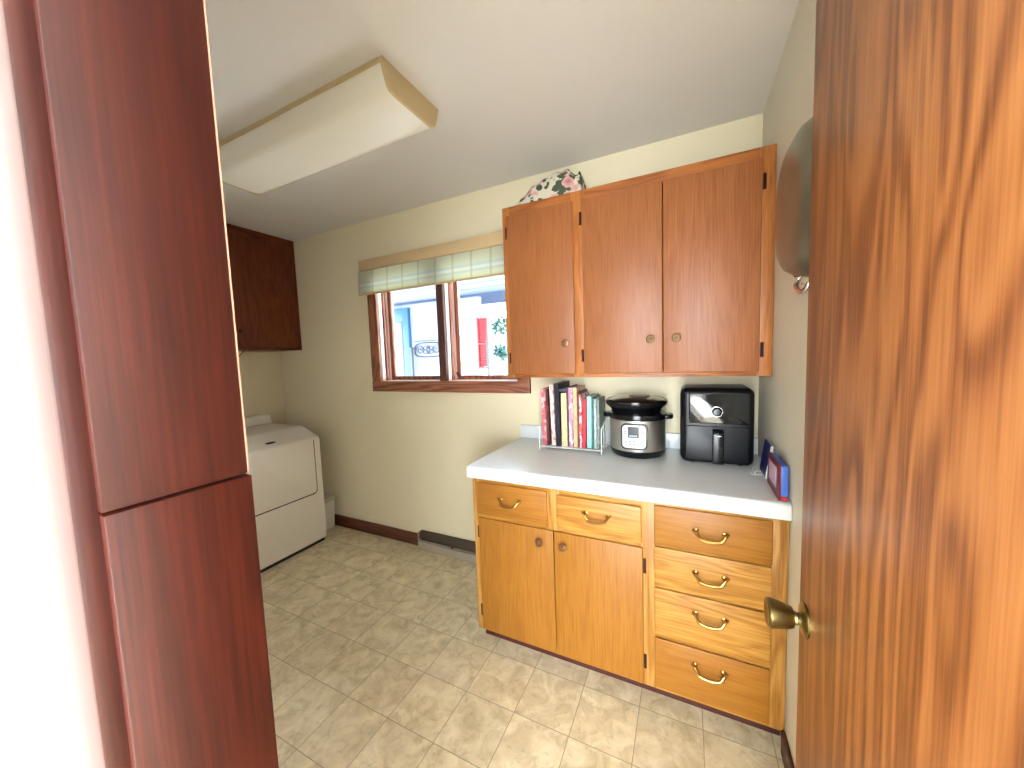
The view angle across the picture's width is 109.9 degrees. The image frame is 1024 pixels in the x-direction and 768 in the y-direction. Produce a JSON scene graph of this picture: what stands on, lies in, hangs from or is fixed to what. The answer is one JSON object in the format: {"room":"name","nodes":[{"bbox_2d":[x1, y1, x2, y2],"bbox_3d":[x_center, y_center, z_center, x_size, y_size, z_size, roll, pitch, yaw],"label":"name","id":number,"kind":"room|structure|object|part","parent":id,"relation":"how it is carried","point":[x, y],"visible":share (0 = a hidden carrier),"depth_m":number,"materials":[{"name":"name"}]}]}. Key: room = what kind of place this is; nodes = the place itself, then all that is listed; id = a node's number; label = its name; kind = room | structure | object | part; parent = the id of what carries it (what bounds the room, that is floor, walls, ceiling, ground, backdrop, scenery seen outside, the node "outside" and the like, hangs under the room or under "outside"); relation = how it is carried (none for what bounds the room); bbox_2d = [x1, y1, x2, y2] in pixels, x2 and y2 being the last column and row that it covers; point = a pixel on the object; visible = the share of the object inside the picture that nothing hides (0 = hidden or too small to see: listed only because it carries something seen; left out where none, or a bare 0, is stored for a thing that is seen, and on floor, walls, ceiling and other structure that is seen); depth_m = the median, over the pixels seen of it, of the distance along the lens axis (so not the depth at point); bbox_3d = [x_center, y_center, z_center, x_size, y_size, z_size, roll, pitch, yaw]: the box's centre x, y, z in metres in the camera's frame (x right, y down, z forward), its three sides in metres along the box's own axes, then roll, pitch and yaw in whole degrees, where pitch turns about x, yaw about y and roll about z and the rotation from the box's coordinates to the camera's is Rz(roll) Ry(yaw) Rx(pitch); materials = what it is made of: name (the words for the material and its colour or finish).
{"room":"laundry room","nodes":[
{"label":"laundry room","id":0,"kind":"room"},
{"bbox_2d":[0,629,21,767],"bbox_3d":[-1.271,0.266,-0.476,0.100,2.504,2.230,0,5,26],"label":"wall","id":1,"kind":"structure","parent":0,"point":[9,748],"depth_m":0.52,"materials":[{"name":"white paint"}]},
{"bbox_2d":[0,232,75,767],"bbox_3d":[-0.588,0.167,0.483,5.310,2.504,0.100,0,5,26],"label":"wall","id":2,"kind":"structure","parent":0,"point":[28,628],"depth_m":0.43,"materials":[{"name":"white paint"}]},
{"bbox_2d":[0,0,278,767],"bbox_3d":[-0.341,0.355,0.373,0.088,2.130,0.126,0,5,26],"label":"trim","id":3,"kind":"structure","parent":2,"relation":"attached to","point":[113,229],"depth_m":0.31,"materials":[{"name":"brown wood"}]},
{"bbox_3d":[-0.368,0.359,0.326,0.079,2.130,0.018,0,5,26],"label":"casing","id":4,"kind":"part","parent":3,"relation":"part of","materials":[{"name":"brown wood"}]},
{"bbox_2d":[238,351,286,423],"bbox_3d":[-2.615,0.084,2.502,0.100,2.504,1.970,0,5,26],"label":"wall","id":5,"kind":"structure","parent":0,"point":[261,375],"depth_m":3.21,"materials":[{"name":"beige paint"}]},
{"bbox_2d":[226,223,301,351],"bbox_3d":[-2.250,-0.725,2.732,0.348,0.941,1.097,0,5,26],"label":"upper cabinet","id":6,"kind":"object","parent":5,"relation":"attached to","point":[262,266],"visible":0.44,"depth_m":2.90,"materials":[{"name":"brown wood"}]},
{"bbox_3d":[-2.148,-1.160,2.643,0.018,0.068,1.000,0,5,26],"label":"rail","id":7,"kind":"part","parent":6,"relation":"part of","materials":[{"name":"brown wood"}]},
{"bbox_3d":[-2.116,-0.278,2.711,0.018,0.043,1.000,0,5,26],"label":"rail","id":8,"kind":"part","parent":6,"relation":"part of","materials":[{"name":"brown wood"}]},
{"bbox_2d":[394,296,483,375],"bbox_3d":[-2.354,-0.190,6.863,4.140,2.480,0.120,0,5,26],"label":"wall","id":9,"kind":"structure","parent":0,"point":[423,316],"depth_m":6.24,"materials":[{"name":"white paint"}]},
{"bbox_2d":[394,308,411,375],"bbox_3d":[-2.094,-0.151,6.633,0.650,2.420,0.068,0,5,26],"label":"door","id":10,"kind":"structure","parent":9,"relation":"in","point":[402,315],"depth_m":6.48,"materials":[{"name":"blue paint"}]},
{"bbox_2d":[414,340,438,357],"bbox_3d":[-1.475,-0.616,6.315,0.622,0.302,0.022,0,5,26],"label":"plaque","id":11,"kind":"object","parent":9,"relation":"attached to","point":[427,346],"visible":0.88,"depth_m":6.33,"materials":[{"name":"stone"}]},
{"bbox_2d":[476,317,487,368],"bbox_3d":[-0.468,-0.659,5.790,0.190,0.825,0.038,0,5,26],"label":"shutter","id":12,"kind":"object","parent":9,"relation":"attached to","point":[482,322],"visible":0.76,"depth_m":5.80,"materials":[{"name":"paint"}]},
{"bbox_2d":[393,275,504,303],"bbox_3d":[-2.469,-1.573,5.638,5.000,0.088,3.740,0,5,26],"label":"ceiling","id":13,"kind":"structure","parent":0,"point":[495,283],"depth_m":6.25,"materials":[{"name":"white paint"}]},
{"bbox_2d":[393,290,504,305],"bbox_3d":[-1.672,-1.591,7.280,5.000,0.200,0.100,0,5,26],"label":"trim","id":14,"kind":"structure","parent":13,"relation":"attached to","point":[496,297],"depth_m":6.64,"materials":[{"name":"blue paint"}]},
{"bbox_2d":[488,317,507,374],"bbox_3d":[2.132,-0.353,7.335,6.000,2.410,0.100,0,5,26],"label":"wall","id":15,"kind":"structure","parent":0,"point":[494,340],"depth_m":8.45,"materials":[{"name":"white paint"}]},
{"bbox_2d":[205,0,799,240],"bbox_3d":[-0.700,-1.107,0.249,5.510,0.080,4.460,0,5,26],"label":"ceiling","id":16,"kind":"structure","parent":0,"point":[519,89],"depth_m":1.38,"materials":[{"name":"paint"}]},
{"bbox_2d":[218,55,437,194],"bbox_3d":[-0.948,-1.119,1.681,1.251,0.098,0.326,0,5,26],"label":"ceiling light","id":17,"kind":"object","parent":16,"relation":"attached to","point":[372,106],"visible":0.81,"depth_m":1.53,"materials":[{"name":"beige plastic"}]},
{"bbox_2d":[280,113,762,540],"bbox_3d":[-0.440,-0.003,2.620,3.910,2.504,0.150,0,5,26],"label":"wall","id":18,"kind":"structure","parent":0,"point":[400,460],"depth_m":2.71,"materials":[{"name":"beige paint"}]},
{"bbox_2d":[335,514,417,544],"bbox_3d":[-1.397,1.202,3.108,1.565,0.096,0.013,0,5,26],"label":"baseboard","id":19,"kind":"structure","parent":18,"relation":"attached to","point":[402,535],"depth_m":2.96,"materials":[{"name":"brown wood"}]},
{"bbox_2d":[358,231,503,295],"bbox_3d":[-0.560,-0.809,2.468,1.371,0.263,0.032,0,5,26],"label":"window shade","id":20,"kind":"object","parent":18,"relation":"attached to","point":[482,256],"visible":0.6,"depth_m":2.43,"materials":[{"name":"fabric"}]},
{"bbox_3d":[-0.559,-0.685,2.472,1.369,0.015,0.016,0,5,26],"label":"hem rod","id":21,"kind":"part","parent":20,"relation":"part of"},
{"bbox_2d":[417,530,475,563],"bbox_3d":[-0.324,1.187,2.558,0.844,0.132,0.060,0,5,26],"label":"baseboard heater","id":22,"kind":"object","parent":18,"relation":"attached to","point":[436,543],"visible":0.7,"depth_m":2.62,"materials":[{"name":"metal"}]},
{"bbox_3d":[-0.321,1.223,2.562,0.841,0.059,0.056,0,5,26],"label":"plate","id":23,"kind":"part","parent":22,"relation":"part of","materials":[{"name":"metal"}]},
{"bbox_2d":[419,530,475,551],"bbox_3d":[-0.321,1.146,2.562,0.841,0.049,0.043,0,5,26],"label":"hood","id":24,"kind":"object","parent":22,"relation":"attached to","point":[443,540],"depth_m":2.62,"materials":[{"name":"metal"}]},
{"bbox_2d":[367,282,530,393],"bbox_3d":[-0.473,-0.447,2.579,1.344,1.002,0.174,0,5,26],"label":"window","id":25,"kind":"structure","parent":18,"relation":"in","point":[451,378],"depth_m":2.57,"materials":[{"name":"brown wood"}]},
{"bbox_3d":[-0.728,-0.457,2.747,0.568,0.848,0.034,0,5,26],"label":"sash","id":26,"kind":"part","parent":25,"relation":"part of","materials":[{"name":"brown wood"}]},
{"bbox_3d":[-0.506,-0.441,2.513,1.344,1.002,0.025,0,5,26],"label":"casing","id":27,"kind":"part","parent":25,"relation":"part of","materials":[{"name":"brown wood"}]},
{"bbox_3d":[-0.173,-0.456,2.477,0.544,0.848,0.034,0,5,26],"label":"sash","id":28,"kind":"part","parent":25,"relation":"part of","materials":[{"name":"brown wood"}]},
{"bbox_2d":[520,424,757,453],"bbox_3d":[0.630,0.302,2.034,1.271,0.081,0.020,0,5,26],"label":"backsplash","id":29,"kind":"structure","parent":18,"relation":"attached to","point":[527,431],"depth_m":2.06,"materials":[{"name":"white laminate"}]},
{"bbox_2d":[502,143,776,377],"bbox_3d":[0.561,-0.494,1.808,1.197,0.900,0.348,0,5,26],"label":"upper cabinet","id":30,"kind":"object","parent":18,"relation":"attached to","point":[669,272],"visible":1,"depth_m":1.62,"materials":[{"name":"brown wood"}]},
{"bbox_3d":[0.145,-0.468,1.851,0.357,0.836,0.010,0,5,26],"label":"door","id":31,"kind":"part","parent":30,"relation":"part of","materials":[{"name":"brown wood"}]},
{"bbox_2d":[515,169,585,205],"bbox_3d":[0.192,-1.036,1.948,0.410,0.183,0.226,0,5,26],"label":"fabric bundle","id":32,"kind":"object","parent":30,"relation":"on","point":[559,183],"visible":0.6,"depth_m":1.84,"materials":[{"name":"multicoloured fabric"}]},
{"bbox_3d":[0.266,-0.204,1.799,0.038,0.038,0.024,0,5,26],"label":"knob","id":33,"kind":"part","parent":30,"relation":"part of","materials":[{"name":"brown metal"}]},
{"bbox_3d":[0.507,-0.468,1.675,0.358,0.836,0.010,0,5,26],"label":"door","id":34,"kind":"part","parent":30,"relation":"part of","materials":[{"name":"brown wood"}]},
{"bbox_3d":[0.484,-0.904,1.661,1.105,0.055,0.017,0,5,26],"label":"rail","id":35,"kind":"part","parent":30,"relation":"part of","materials":[{"name":"brown wood"}]},
{"bbox_3d":[0.515,-0.049,1.727,1.105,0.028,0.017,0,5,26],"label":"rail","id":36,"kind":"part","parent":30,"relation":"part of","materials":[{"name":"brown wood"}]},
{"bbox_3d":[0.626,-0.203,1.623,0.038,0.038,0.024,0,5,26],"label":"knob","id":37,"kind":"part","parent":30,"relation":"part of","materials":[{"name":"brown metal"}]},
{"bbox_3d":[0.722,-0.203,1.577,0.038,0.038,0.024,0,5,26],"label":"knob","id":38,"kind":"part","parent":30,"relation":"part of","materials":[{"name":"brown metal"}]},
{"bbox_3d":[0.834,-0.467,1.517,0.360,0.836,0.010,0,5,26],"label":"door","id":39,"kind":"part","parent":30,"relation":"part of","materials":[{"name":"brown wood"}]},
{"bbox_2d":[261,525,783,767],"bbox_3d":[-0.608,1.458,0.447,5.510,0.060,4.460,0,5,26],"label":"floor","id":40,"kind":"structure","parent":0,"point":[380,656],"depth_m":1.56,"materials":[{"name":"tile"}]},
{"bbox_2d":[244,414,326,572],"bbox_3d":[-1.980,0.793,2.733,0.702,1.011,0.686,0,5,26],"label":"dryer","id":41,"kind":"object","parent":40,"relation":"on","point":[285,469],"visible":0.52,"depth_m":2.65,"materials":[{"name":"white metal"}]},
{"bbox_3d":[-1.672,0.668,2.570,0.005,0.421,0.568,0,5,26],"label":"door","id":42,"kind":"part","parent":41,"relation":"part of","materials":[{"name":"white metal"}]},
{"bbox_2d":[324,494,335,529],"bbox_3d":[-1.660,1.120,3.111,0.194,0.275,0.182,0,5,26],"label":"waste bin","id":43,"kind":"object","parent":40,"relation":"on","point":[328,499],"visible":0.29,"depth_m":3.10,"materials":[{"name":"white plastic"}]},
{"bbox_3d":[-1.665,0.990,3.101,0.194,0.013,0.182,0,5,26],"label":"lid","id":44,"kind":"part","parent":43,"relation":"part of","materials":[{"name":"white plastic"}]},
{"bbox_2d":[473,478,788,735],"bbox_3d":[0.512,0.856,1.777,1.254,0.854,0.676,0,5,26],"label":"base cabinet","id":45,"kind":"object","parent":40,"relation":"on","point":[663,599],"visible":0.96,"depth_m":1.44,"materials":[{"name":"brown wood"}]},
{"bbox_3d":[-0.018,0.551,1.648,0.123,0.039,0.036,0,5,26],"label":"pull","id":46,"kind":"part","parent":45,"relation":"part of","materials":[{"name":"gold metal"}]},
{"bbox_3d":[-0.005,0.553,1.668,0.357,0.160,0.010,0,5,26],"label":"drawer","id":47,"kind":"part","parent":45,"relation":"part of","materials":[{"name":"brown wood"}]},
{"bbox_3d":[0.020,0.934,1.692,0.384,0.575,0.010,0,5,26],"label":"door","id":48,"kind":"part","parent":45,"relation":"part of","materials":[{"name":"brown wood"}]},
{"bbox_3d":[0.121,0.707,1.603,0.038,0.038,0.024,0,5,26],"label":"knob","id":49,"kind":"part","parent":45,"relation":"part of","materials":[{"name":"brown wood"}]},
{"bbox_3d":[0.186,0.635,1.600,0.740,0.035,0.018,0,5,26],"label":"rail","id":50,"kind":"part","parent":45,"relation":"part of","materials":[{"name":"brown wood"}]},
{"bbox_3d":[0.220,0.707,1.554,0.038,0.038,0.024,0,5,26],"label":"knob","id":51,"kind":"part","parent":45,"relation":"part of","materials":[{"name":"brown wood"}]},
{"bbox_3d":[0.344,0.552,1.473,0.123,0.039,0.036,0,5,26],"label":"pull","id":52,"kind":"part","parent":45,"relation":"part of","materials":[{"name":"gold metal"}]},
{"bbox_3d":[0.353,0.556,1.494,0.350,0.147,0.010,0,5,26],"label":"drawer","id":53,"kind":"part","parent":45,"relation":"part of","materials":[{"name":"brown wood"}]},
{"bbox_3d":[0.362,0.934,1.526,0.370,0.575,0.010,0,5,26],"label":"door","id":54,"kind":"part","parent":45,"relation":"part of","materials":[{"name":"brown wood"}]},
{"bbox_3d":[0.369,0.472,1.495,1.162,0.036,0.018,0,5,26],"label":"rail","id":55,"kind":"part","parent":45,"relation":"part of","materials":[{"name":"brown wood"}]},
{"bbox_2d":[467,424,791,520],"bbox_3d":[0.493,0.358,1.752,1.271,0.140,0.655,0,5,26],"label":"countertop","id":56,"kind":"structure","parent":45,"relation":"on","point":[669,479],"depth_m":1.54,"materials":[{"name":"white laminate"}]},
{"bbox_2d":[539,417,609,454],"bbox_3d":[0.350,0.264,2.006,0.349,0.180,0.224,0,5,26],"label":"rack","id":57,"kind":"object","parent":56,"relation":"on","point":[606,442],"visible":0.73,"depth_m":1.94,"materials":[{"name":"white metal"}]},
{"bbox_2d":[541,387,548,444],"bbox_3d":[0.217,0.176,2.075,0.024,0.315,0.190,0,5,26],"label":"cookbook","id":58,"kind":"object","parent":57,"relation":"in","point":[543,394],"visible":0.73,"depth_m":1.99,"materials":[{"name":"paper"}]},
{"bbox_2d":[545,389,551,444],"bbox_3d":[0.235,0.177,2.068,0.015,0.312,0.180,0,5,26],"label":"cookbook","id":59,"kind":"object","parent":57,"relation":"in","point":[548,413],"visible":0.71,"depth_m":1.99,"materials":[{"name":"paper"}]},
{"bbox_2d":[549,384,555,444],"bbox_3d":[0.266,0.163,2.069,0.030,0.338,0.200,0,5,26],"label":"cookbook","id":60,"kind":"object","parent":57,"relation":"in","point":[551,386],"visible":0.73,"depth_m":1.98,"materials":[{"name":"paper"}]},
{"bbox_2d":[554,381,569,445],"bbox_3d":[0.292,0.160,2.049,0.032,0.345,0.210,0,5,26],"label":"cookbook","id":61,"kind":"object","parent":57,"relation":"in","point":[557,395],"visible":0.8,"depth_m":1.96,"materials":[{"name":"paper"}]},
{"bbox_2d":[561,392,567,446],"bbox_3d":[0.323,0.187,2.031,0.030,0.292,0.190,0,5,26],"label":"cookbook","id":62,"kind":"object","parent":57,"relation":"in","point":[564,421],"visible":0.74,"depth_m":1.95,"materials":[{"name":"paper"}]},
{"bbox_2d":[559,387,566,392],"bbox_3d":[0.287,0.031,1.958,0.050,0.028,0.040,0,5,26],"label":"booklet","id":63,"kind":"object","parent":62,"relation":"on","point":[565,388],"visible":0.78,"depth_m":1.94,"materials":[{"name":"paper"}]},
{"bbox_2d":[567,384,577,446],"bbox_3d":[0.343,0.171,2.022,0.010,0.325,0.180,0,5,26],"label":"cookbook","id":64,"kind":"object","parent":57,"relation":"in","point":[575,384],"visible":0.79,"depth_m":1.94,"materials":[{"name":"paper"}]},
{"bbox_2d":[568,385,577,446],"bbox_3d":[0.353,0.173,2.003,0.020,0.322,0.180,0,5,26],"label":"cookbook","id":65,"kind":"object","parent":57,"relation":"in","point":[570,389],"visible":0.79,"depth_m":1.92,"materials":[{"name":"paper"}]},
{"bbox_2d":[573,385,584,447],"bbox_3d":[0.378,0.172,2.003,0.021,0.322,0.190,0,5,26],"label":"cookbook","id":66,"kind":"object","parent":57,"relation":"in","point":[576,389],"visible":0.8,"depth_m":1.92,"materials":[{"name":"paper"}]},
{"bbox_2d":[577,389,586,446],"bbox_3d":[0.395,0.183,1.998,0.010,0.300,0.180,0,5,26],"label":"cookbook","id":67,"kind":"object","parent":57,"relation":"in","point":[583,390],"visible":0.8,"depth_m":1.92,"materials":[{"name":"paper"}]},
{"bbox_2d":[579,392,588,447],"bbox_3d":[0.399,0.192,1.977,0.012,0.285,0.170,0,5,26],"label":"cookbook","id":68,"kind":"object","parent":57,"relation":"in","point":[583,395],"visible":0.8,"depth_m":1.91,"materials":[{"name":"paper"}]},
{"bbox_2d":[582,397,586,447],"bbox_3d":[0.419,0.203,1.975,0.022,0.262,0.170,0,5,26],"label":"cookbook","id":69,"kind":"object","parent":57,"relation":"in","point":[584,401],"visible":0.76,"depth_m":1.90,"materials":[{"name":"paper"}]},
{"bbox_2d":[587,393,598,447],"bbox_3d":[0.446,0.195,1.974,0.027,0.276,0.180,0,5,26],"label":"cookbook","id":70,"kind":"object","parent":57,"relation":"in","point":[589,442],"visible":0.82,"depth_m":1.90,"materials":[{"name":"paper"}]},
{"bbox_2d":[591,394,599,448],"bbox_3d":[0.456,0.200,1.950,0.013,0.270,0.170,0,5,26],"label":"cookbook","id":71,"kind":"object","parent":57,"relation":"in","point":[598,395],"visible":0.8,"depth_m":1.88,"materials":[{"name":"paper"}]},
{"bbox_2d":[593,396,601,448],"bbox_3d":[0.471,0.203,1.950,0.016,0.262,0.170,0,5,26],"label":"cookbook","id":72,"kind":"object","parent":57,"relation":"in","point":[595,399],"visible":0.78,"depth_m":1.87,"materials":[{"name":"paper"}]},
{"bbox_2d":[597,396,605,448],"bbox_3d":[0.484,0.203,1.945,0.013,0.262,0.160,0,5,26],"label":"cookbook","id":73,"kind":"object","parent":57,"relation":"in","point":[600,401],"visible":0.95,"depth_m":1.90,"materials":[{"name":"paper"}]},
{"bbox_3d":[0.503,0.263,1.932,0.006,0.177,0.222,0,5,26],"label":"frame","id":74,"kind":"part","parent":57,"relation":"part of","materials":[{"name":"white metal"}]},
{"bbox_2d":[603,393,672,458],"bbox_3d":[0.637,0.202,1.844,0.300,0.308,0.300,-3,5,-16],"label":"pressure cooker","id":75,"kind":"object","parent":56,"relation":"on","point":[637,420],"visible":1,"depth_m":1.73,"materials":[{"name":"silver metal"}]},
{"bbox_3d":[0.504,0.156,1.904,0.033,0.022,0.087,0,5,26],"label":"handle","id":76,"kind":"part","parent":75,"relation":"part of","materials":[{"name":"black plastic"}]},
{"bbox_3d":[0.583,0.253,1.719,0.108,0.113,0.003,0,5,26],"label":"control panel","id":77,"kind":"part","parent":75,"relation":"part of","materials":[{"name":"silver metal"}]},
{"bbox_3d":[0.632,0.064,1.833,0.264,0.020,0.264,0,5,26],"label":"lid plate","id":78,"kind":"part","parent":75,"relation":"part of","materials":[{"name":"clear glass"}]},
{"bbox_3d":[0.633,0.105,1.836,0.300,0.067,0.300,0,5,26],"label":"lid","id":79,"kind":"part","parent":75,"relation":"part of","materials":[{"name":"black plastic"}]},
{"bbox_3d":[0.777,0.156,1.772,0.033,0.022,0.087,0,5,26],"label":"handle","id":80,"kind":"part","parent":75,"relation":"part of","materials":[{"name":"black plastic"}]},
{"bbox_2d":[680,384,754,465],"bbox_3d":[0.949,0.184,1.682,0.291,0.348,0.296,0,5,26],"label":"air fryer","id":81,"kind":"object","parent":56,"relation":"on","point":[717,420],"visible":1,"depth_m":1.58,"materials":[{"name":"black plastic"}]},
{"bbox_3d":[0.910,0.267,1.601,0.247,0.157,0.010,0,5,26],"label":"basket drawer","id":82,"kind":"part","parent":81,"relation":"part of","materials":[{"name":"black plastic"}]},
{"bbox_3d":[0.904,0.277,1.576,0.044,0.152,0.043,0,5,26],"label":"handle","id":83,"kind":"part","parent":81,"relation":"part of","materials":[{"name":"black plastic"}]},
{"bbox_3d":[0.911,0.110,1.587,0.233,0.135,0.008,0,5,26],"label":"window panel","id":84,"kind":"part","parent":81,"relation":"part of","materials":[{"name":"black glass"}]},
{"bbox_2d":[750,439,773,478],"bbox_3d":[1.019,0.304,1.476,0.066,0.134,0.136,0,5,26],"label":"book","id":85,"kind":"object","parent":56,"relation":"on","point":[767,446],"visible":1,"depth_m":1.47,"materials":[{"name":"blue paper"}]},
{"bbox_2d":[767,450,788,501],"bbox_3d":[0.953,0.325,1.292,0.027,0.125,0.195,0,5,26],"label":"storybook","id":86,"kind":"object","parent":56,"relation":"on","point":[777,472],"visible":1,"depth_m":1.23,"materials":[{"name":"blue paper"}]},
{"bbox_2d":[769,458,775,487],"bbox_3d":[0.944,0.321,1.302,0.001,0.073,0.115,0,5,26],"label":"picture","id":87,"kind":"object","parent":86,"relation":"attached to","point":[772,463],"depth_m":1.30},
{"bbox_3d":[0.396,1.218,1.553,1.162,0.021,0.018,0,5,26],"label":"rail","id":88,"kind":"part","parent":45,"relation":"part of","materials":[{"name":"brown wood"}]},
{"bbox_3d":[0.733,1.081,1.334,0.123,0.039,0.036,0,5,26],"label":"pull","id":89,"kind":"part","parent":45,"relation":"part of","materials":[{"name":"gold metal"}]},
{"bbox_3d":[0.726,0.874,1.318,0.123,0.039,0.036,0,5,26],"label":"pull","id":90,"kind":"part","parent":45,"relation":"part of","materials":[{"name":"gold metal"}]},
{"bbox_3d":[0.740,0.796,1.346,0.367,0.024,0.018,0,5,26],"label":"rail","id":91,"kind":"part","parent":45,"relation":"part of","materials":[{"name":"brown wood"}]},
{"bbox_3d":[0.721,0.716,1.306,0.123,0.039,0.036,0,5,26],"label":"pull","id":92,"kind":"part","parent":45,"relation":"part of","materials":[{"name":"gold metal"}]},
{"bbox_3d":[0.715,0.553,1.293,0.123,0.039,0.036,0,5,26],"label":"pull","id":93,"kind":"part","parent":45,"relation":"part of","materials":[{"name":"gold metal"}]},
{"bbox_3d":[0.747,1.002,1.362,0.367,0.024,0.018,0,5,26],"label":"rail","id":94,"kind":"part","parent":45,"relation":"part of","materials":[{"name":"brown wood"}]},
{"bbox_3d":[0.743,1.111,1.357,0.379,0.209,0.010,0,5,26],"label":"drawer","id":95,"kind":"part","parent":45,"relation":"part of","materials":[{"name":"brown wood"}]},
{"bbox_3d":[0.736,0.900,1.341,0.379,0.200,0.010,0,5,26],"label":"drawer","id":96,"kind":"part","parent":45,"relation":"part of","materials":[{"name":"brown wood"}]},
{"bbox_3d":[0.729,0.712,1.327,0.379,0.160,0.010,0,5,26],"label":"drawer","id":97,"kind":"part","parent":45,"relation":"part of","materials":[{"name":"brown wood"}]},
{"bbox_3d":[0.734,0.627,1.333,0.367,0.024,0.018,0,5,26],"label":"rail","id":98,"kind":"part","parent":45,"relation":"part of","materials":[{"name":"brown wood"}]},
{"bbox_3d":[0.723,0.547,1.314,0.379,0.158,0.010,0,5,26],"label":"drawer","id":99,"kind":"part","parent":45,"relation":"part of","materials":[{"name":"brown wood"}]},
{"bbox_2d":[758,0,816,766],"bbox_3d":[0.835,0.085,0.883,0.100,2.504,1.870,0,5,26],"label":"wall","id":100,"kind":"structure","parent":0,"point":[790,102],"depth_m":1.20,"materials":[{"name":"paint"}]},
{"bbox_2d":[781,730,794,767],"bbox_3d":[0.692,1.314,0.725,0.012,0.090,1.213,0,5,26],"label":"baseboard","id":101,"kind":"structure","parent":100,"relation":"attached to","point":[785,750],"depth_m":1.22,"materials":[{"name":"brown wood"}]},
{"bbox_2d":[775,117,812,293],"bbox_3d":[0.704,-0.432,0.851,0.096,0.416,0.359,0,5,26],"label":"pan","id":102,"kind":"object","parent":100,"relation":"hanging from","point":[793,198],"visible":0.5,"depth_m":0.81,"materials":[{"name":"metal"}]},
{"bbox_3d":[0.751,-0.262,0.931,0.024,0.061,0.091,0,5,26],"label":"handle","id":103,"kind":"part","parent":102,"relation":"part of","materials":[{"name":"silver metal"}]},
{"bbox_2d":[764,0,1023,767],"bbox_3d":[0.448,0.362,0.418,0.155,2.028,0.646,0,5,26],"label":"door","id":104,"kind":"structure","parent":100,"relation":"in","point":[909,617],"depth_m":0.35,"materials":[{"name":"brown wood"}]},
{"bbox_3d":[-0.462,1.012,6.917,10.500,0.060,7.340,0,5,26],"label":"floor","id":105,"kind":"structure","parent":0,"visible":0},
{"bbox_2d":[409,348,414,375],"bbox_3d":[-1.754,0.203,6.430,0.060,1.700,0.060,0,5,26],"label":"porch post","id":106,"kind":"object","parent":105,"relation":"on","point":[411,349],"visible":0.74,"depth_m":6.37,"materials":[{"name":"white paint"}]},
{"bbox_2d":[485,341,490,374],"bbox_3d":[-0.351,0.186,5.747,0.060,1.740,0.060,0,5,26],"label":"porch post","id":107,"kind":"object","parent":105,"relation":"on","point":[486,342],"visible":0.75,"depth_m":5.68,"materials":[{"name":"white paint"}]},
{"bbox_2d":[489,315,506,369],"bbox_3d":[-0.220,-0.230,7.303,0.485,2.338,0.554,-3,5,-15],"label":"potted plant","id":108,"kind":"object","parent":105,"relation":"on","point":[501,328],"visible":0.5,"depth_m":7.23,"materials":[{"name":"green plant"}]},
{"bbox_2d":[492,344,506,374],"bbox_3d":[-0.176,0.145,6.416,0.391,1.724,0.388,-3,4,-9],"label":"potted shrub","id":109,"kind":"object","parent":105,"relation":"on","point":[497,352],"visible":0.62,"depth_m":6.34,"materials":[{"name":"green plant"}]}
]}

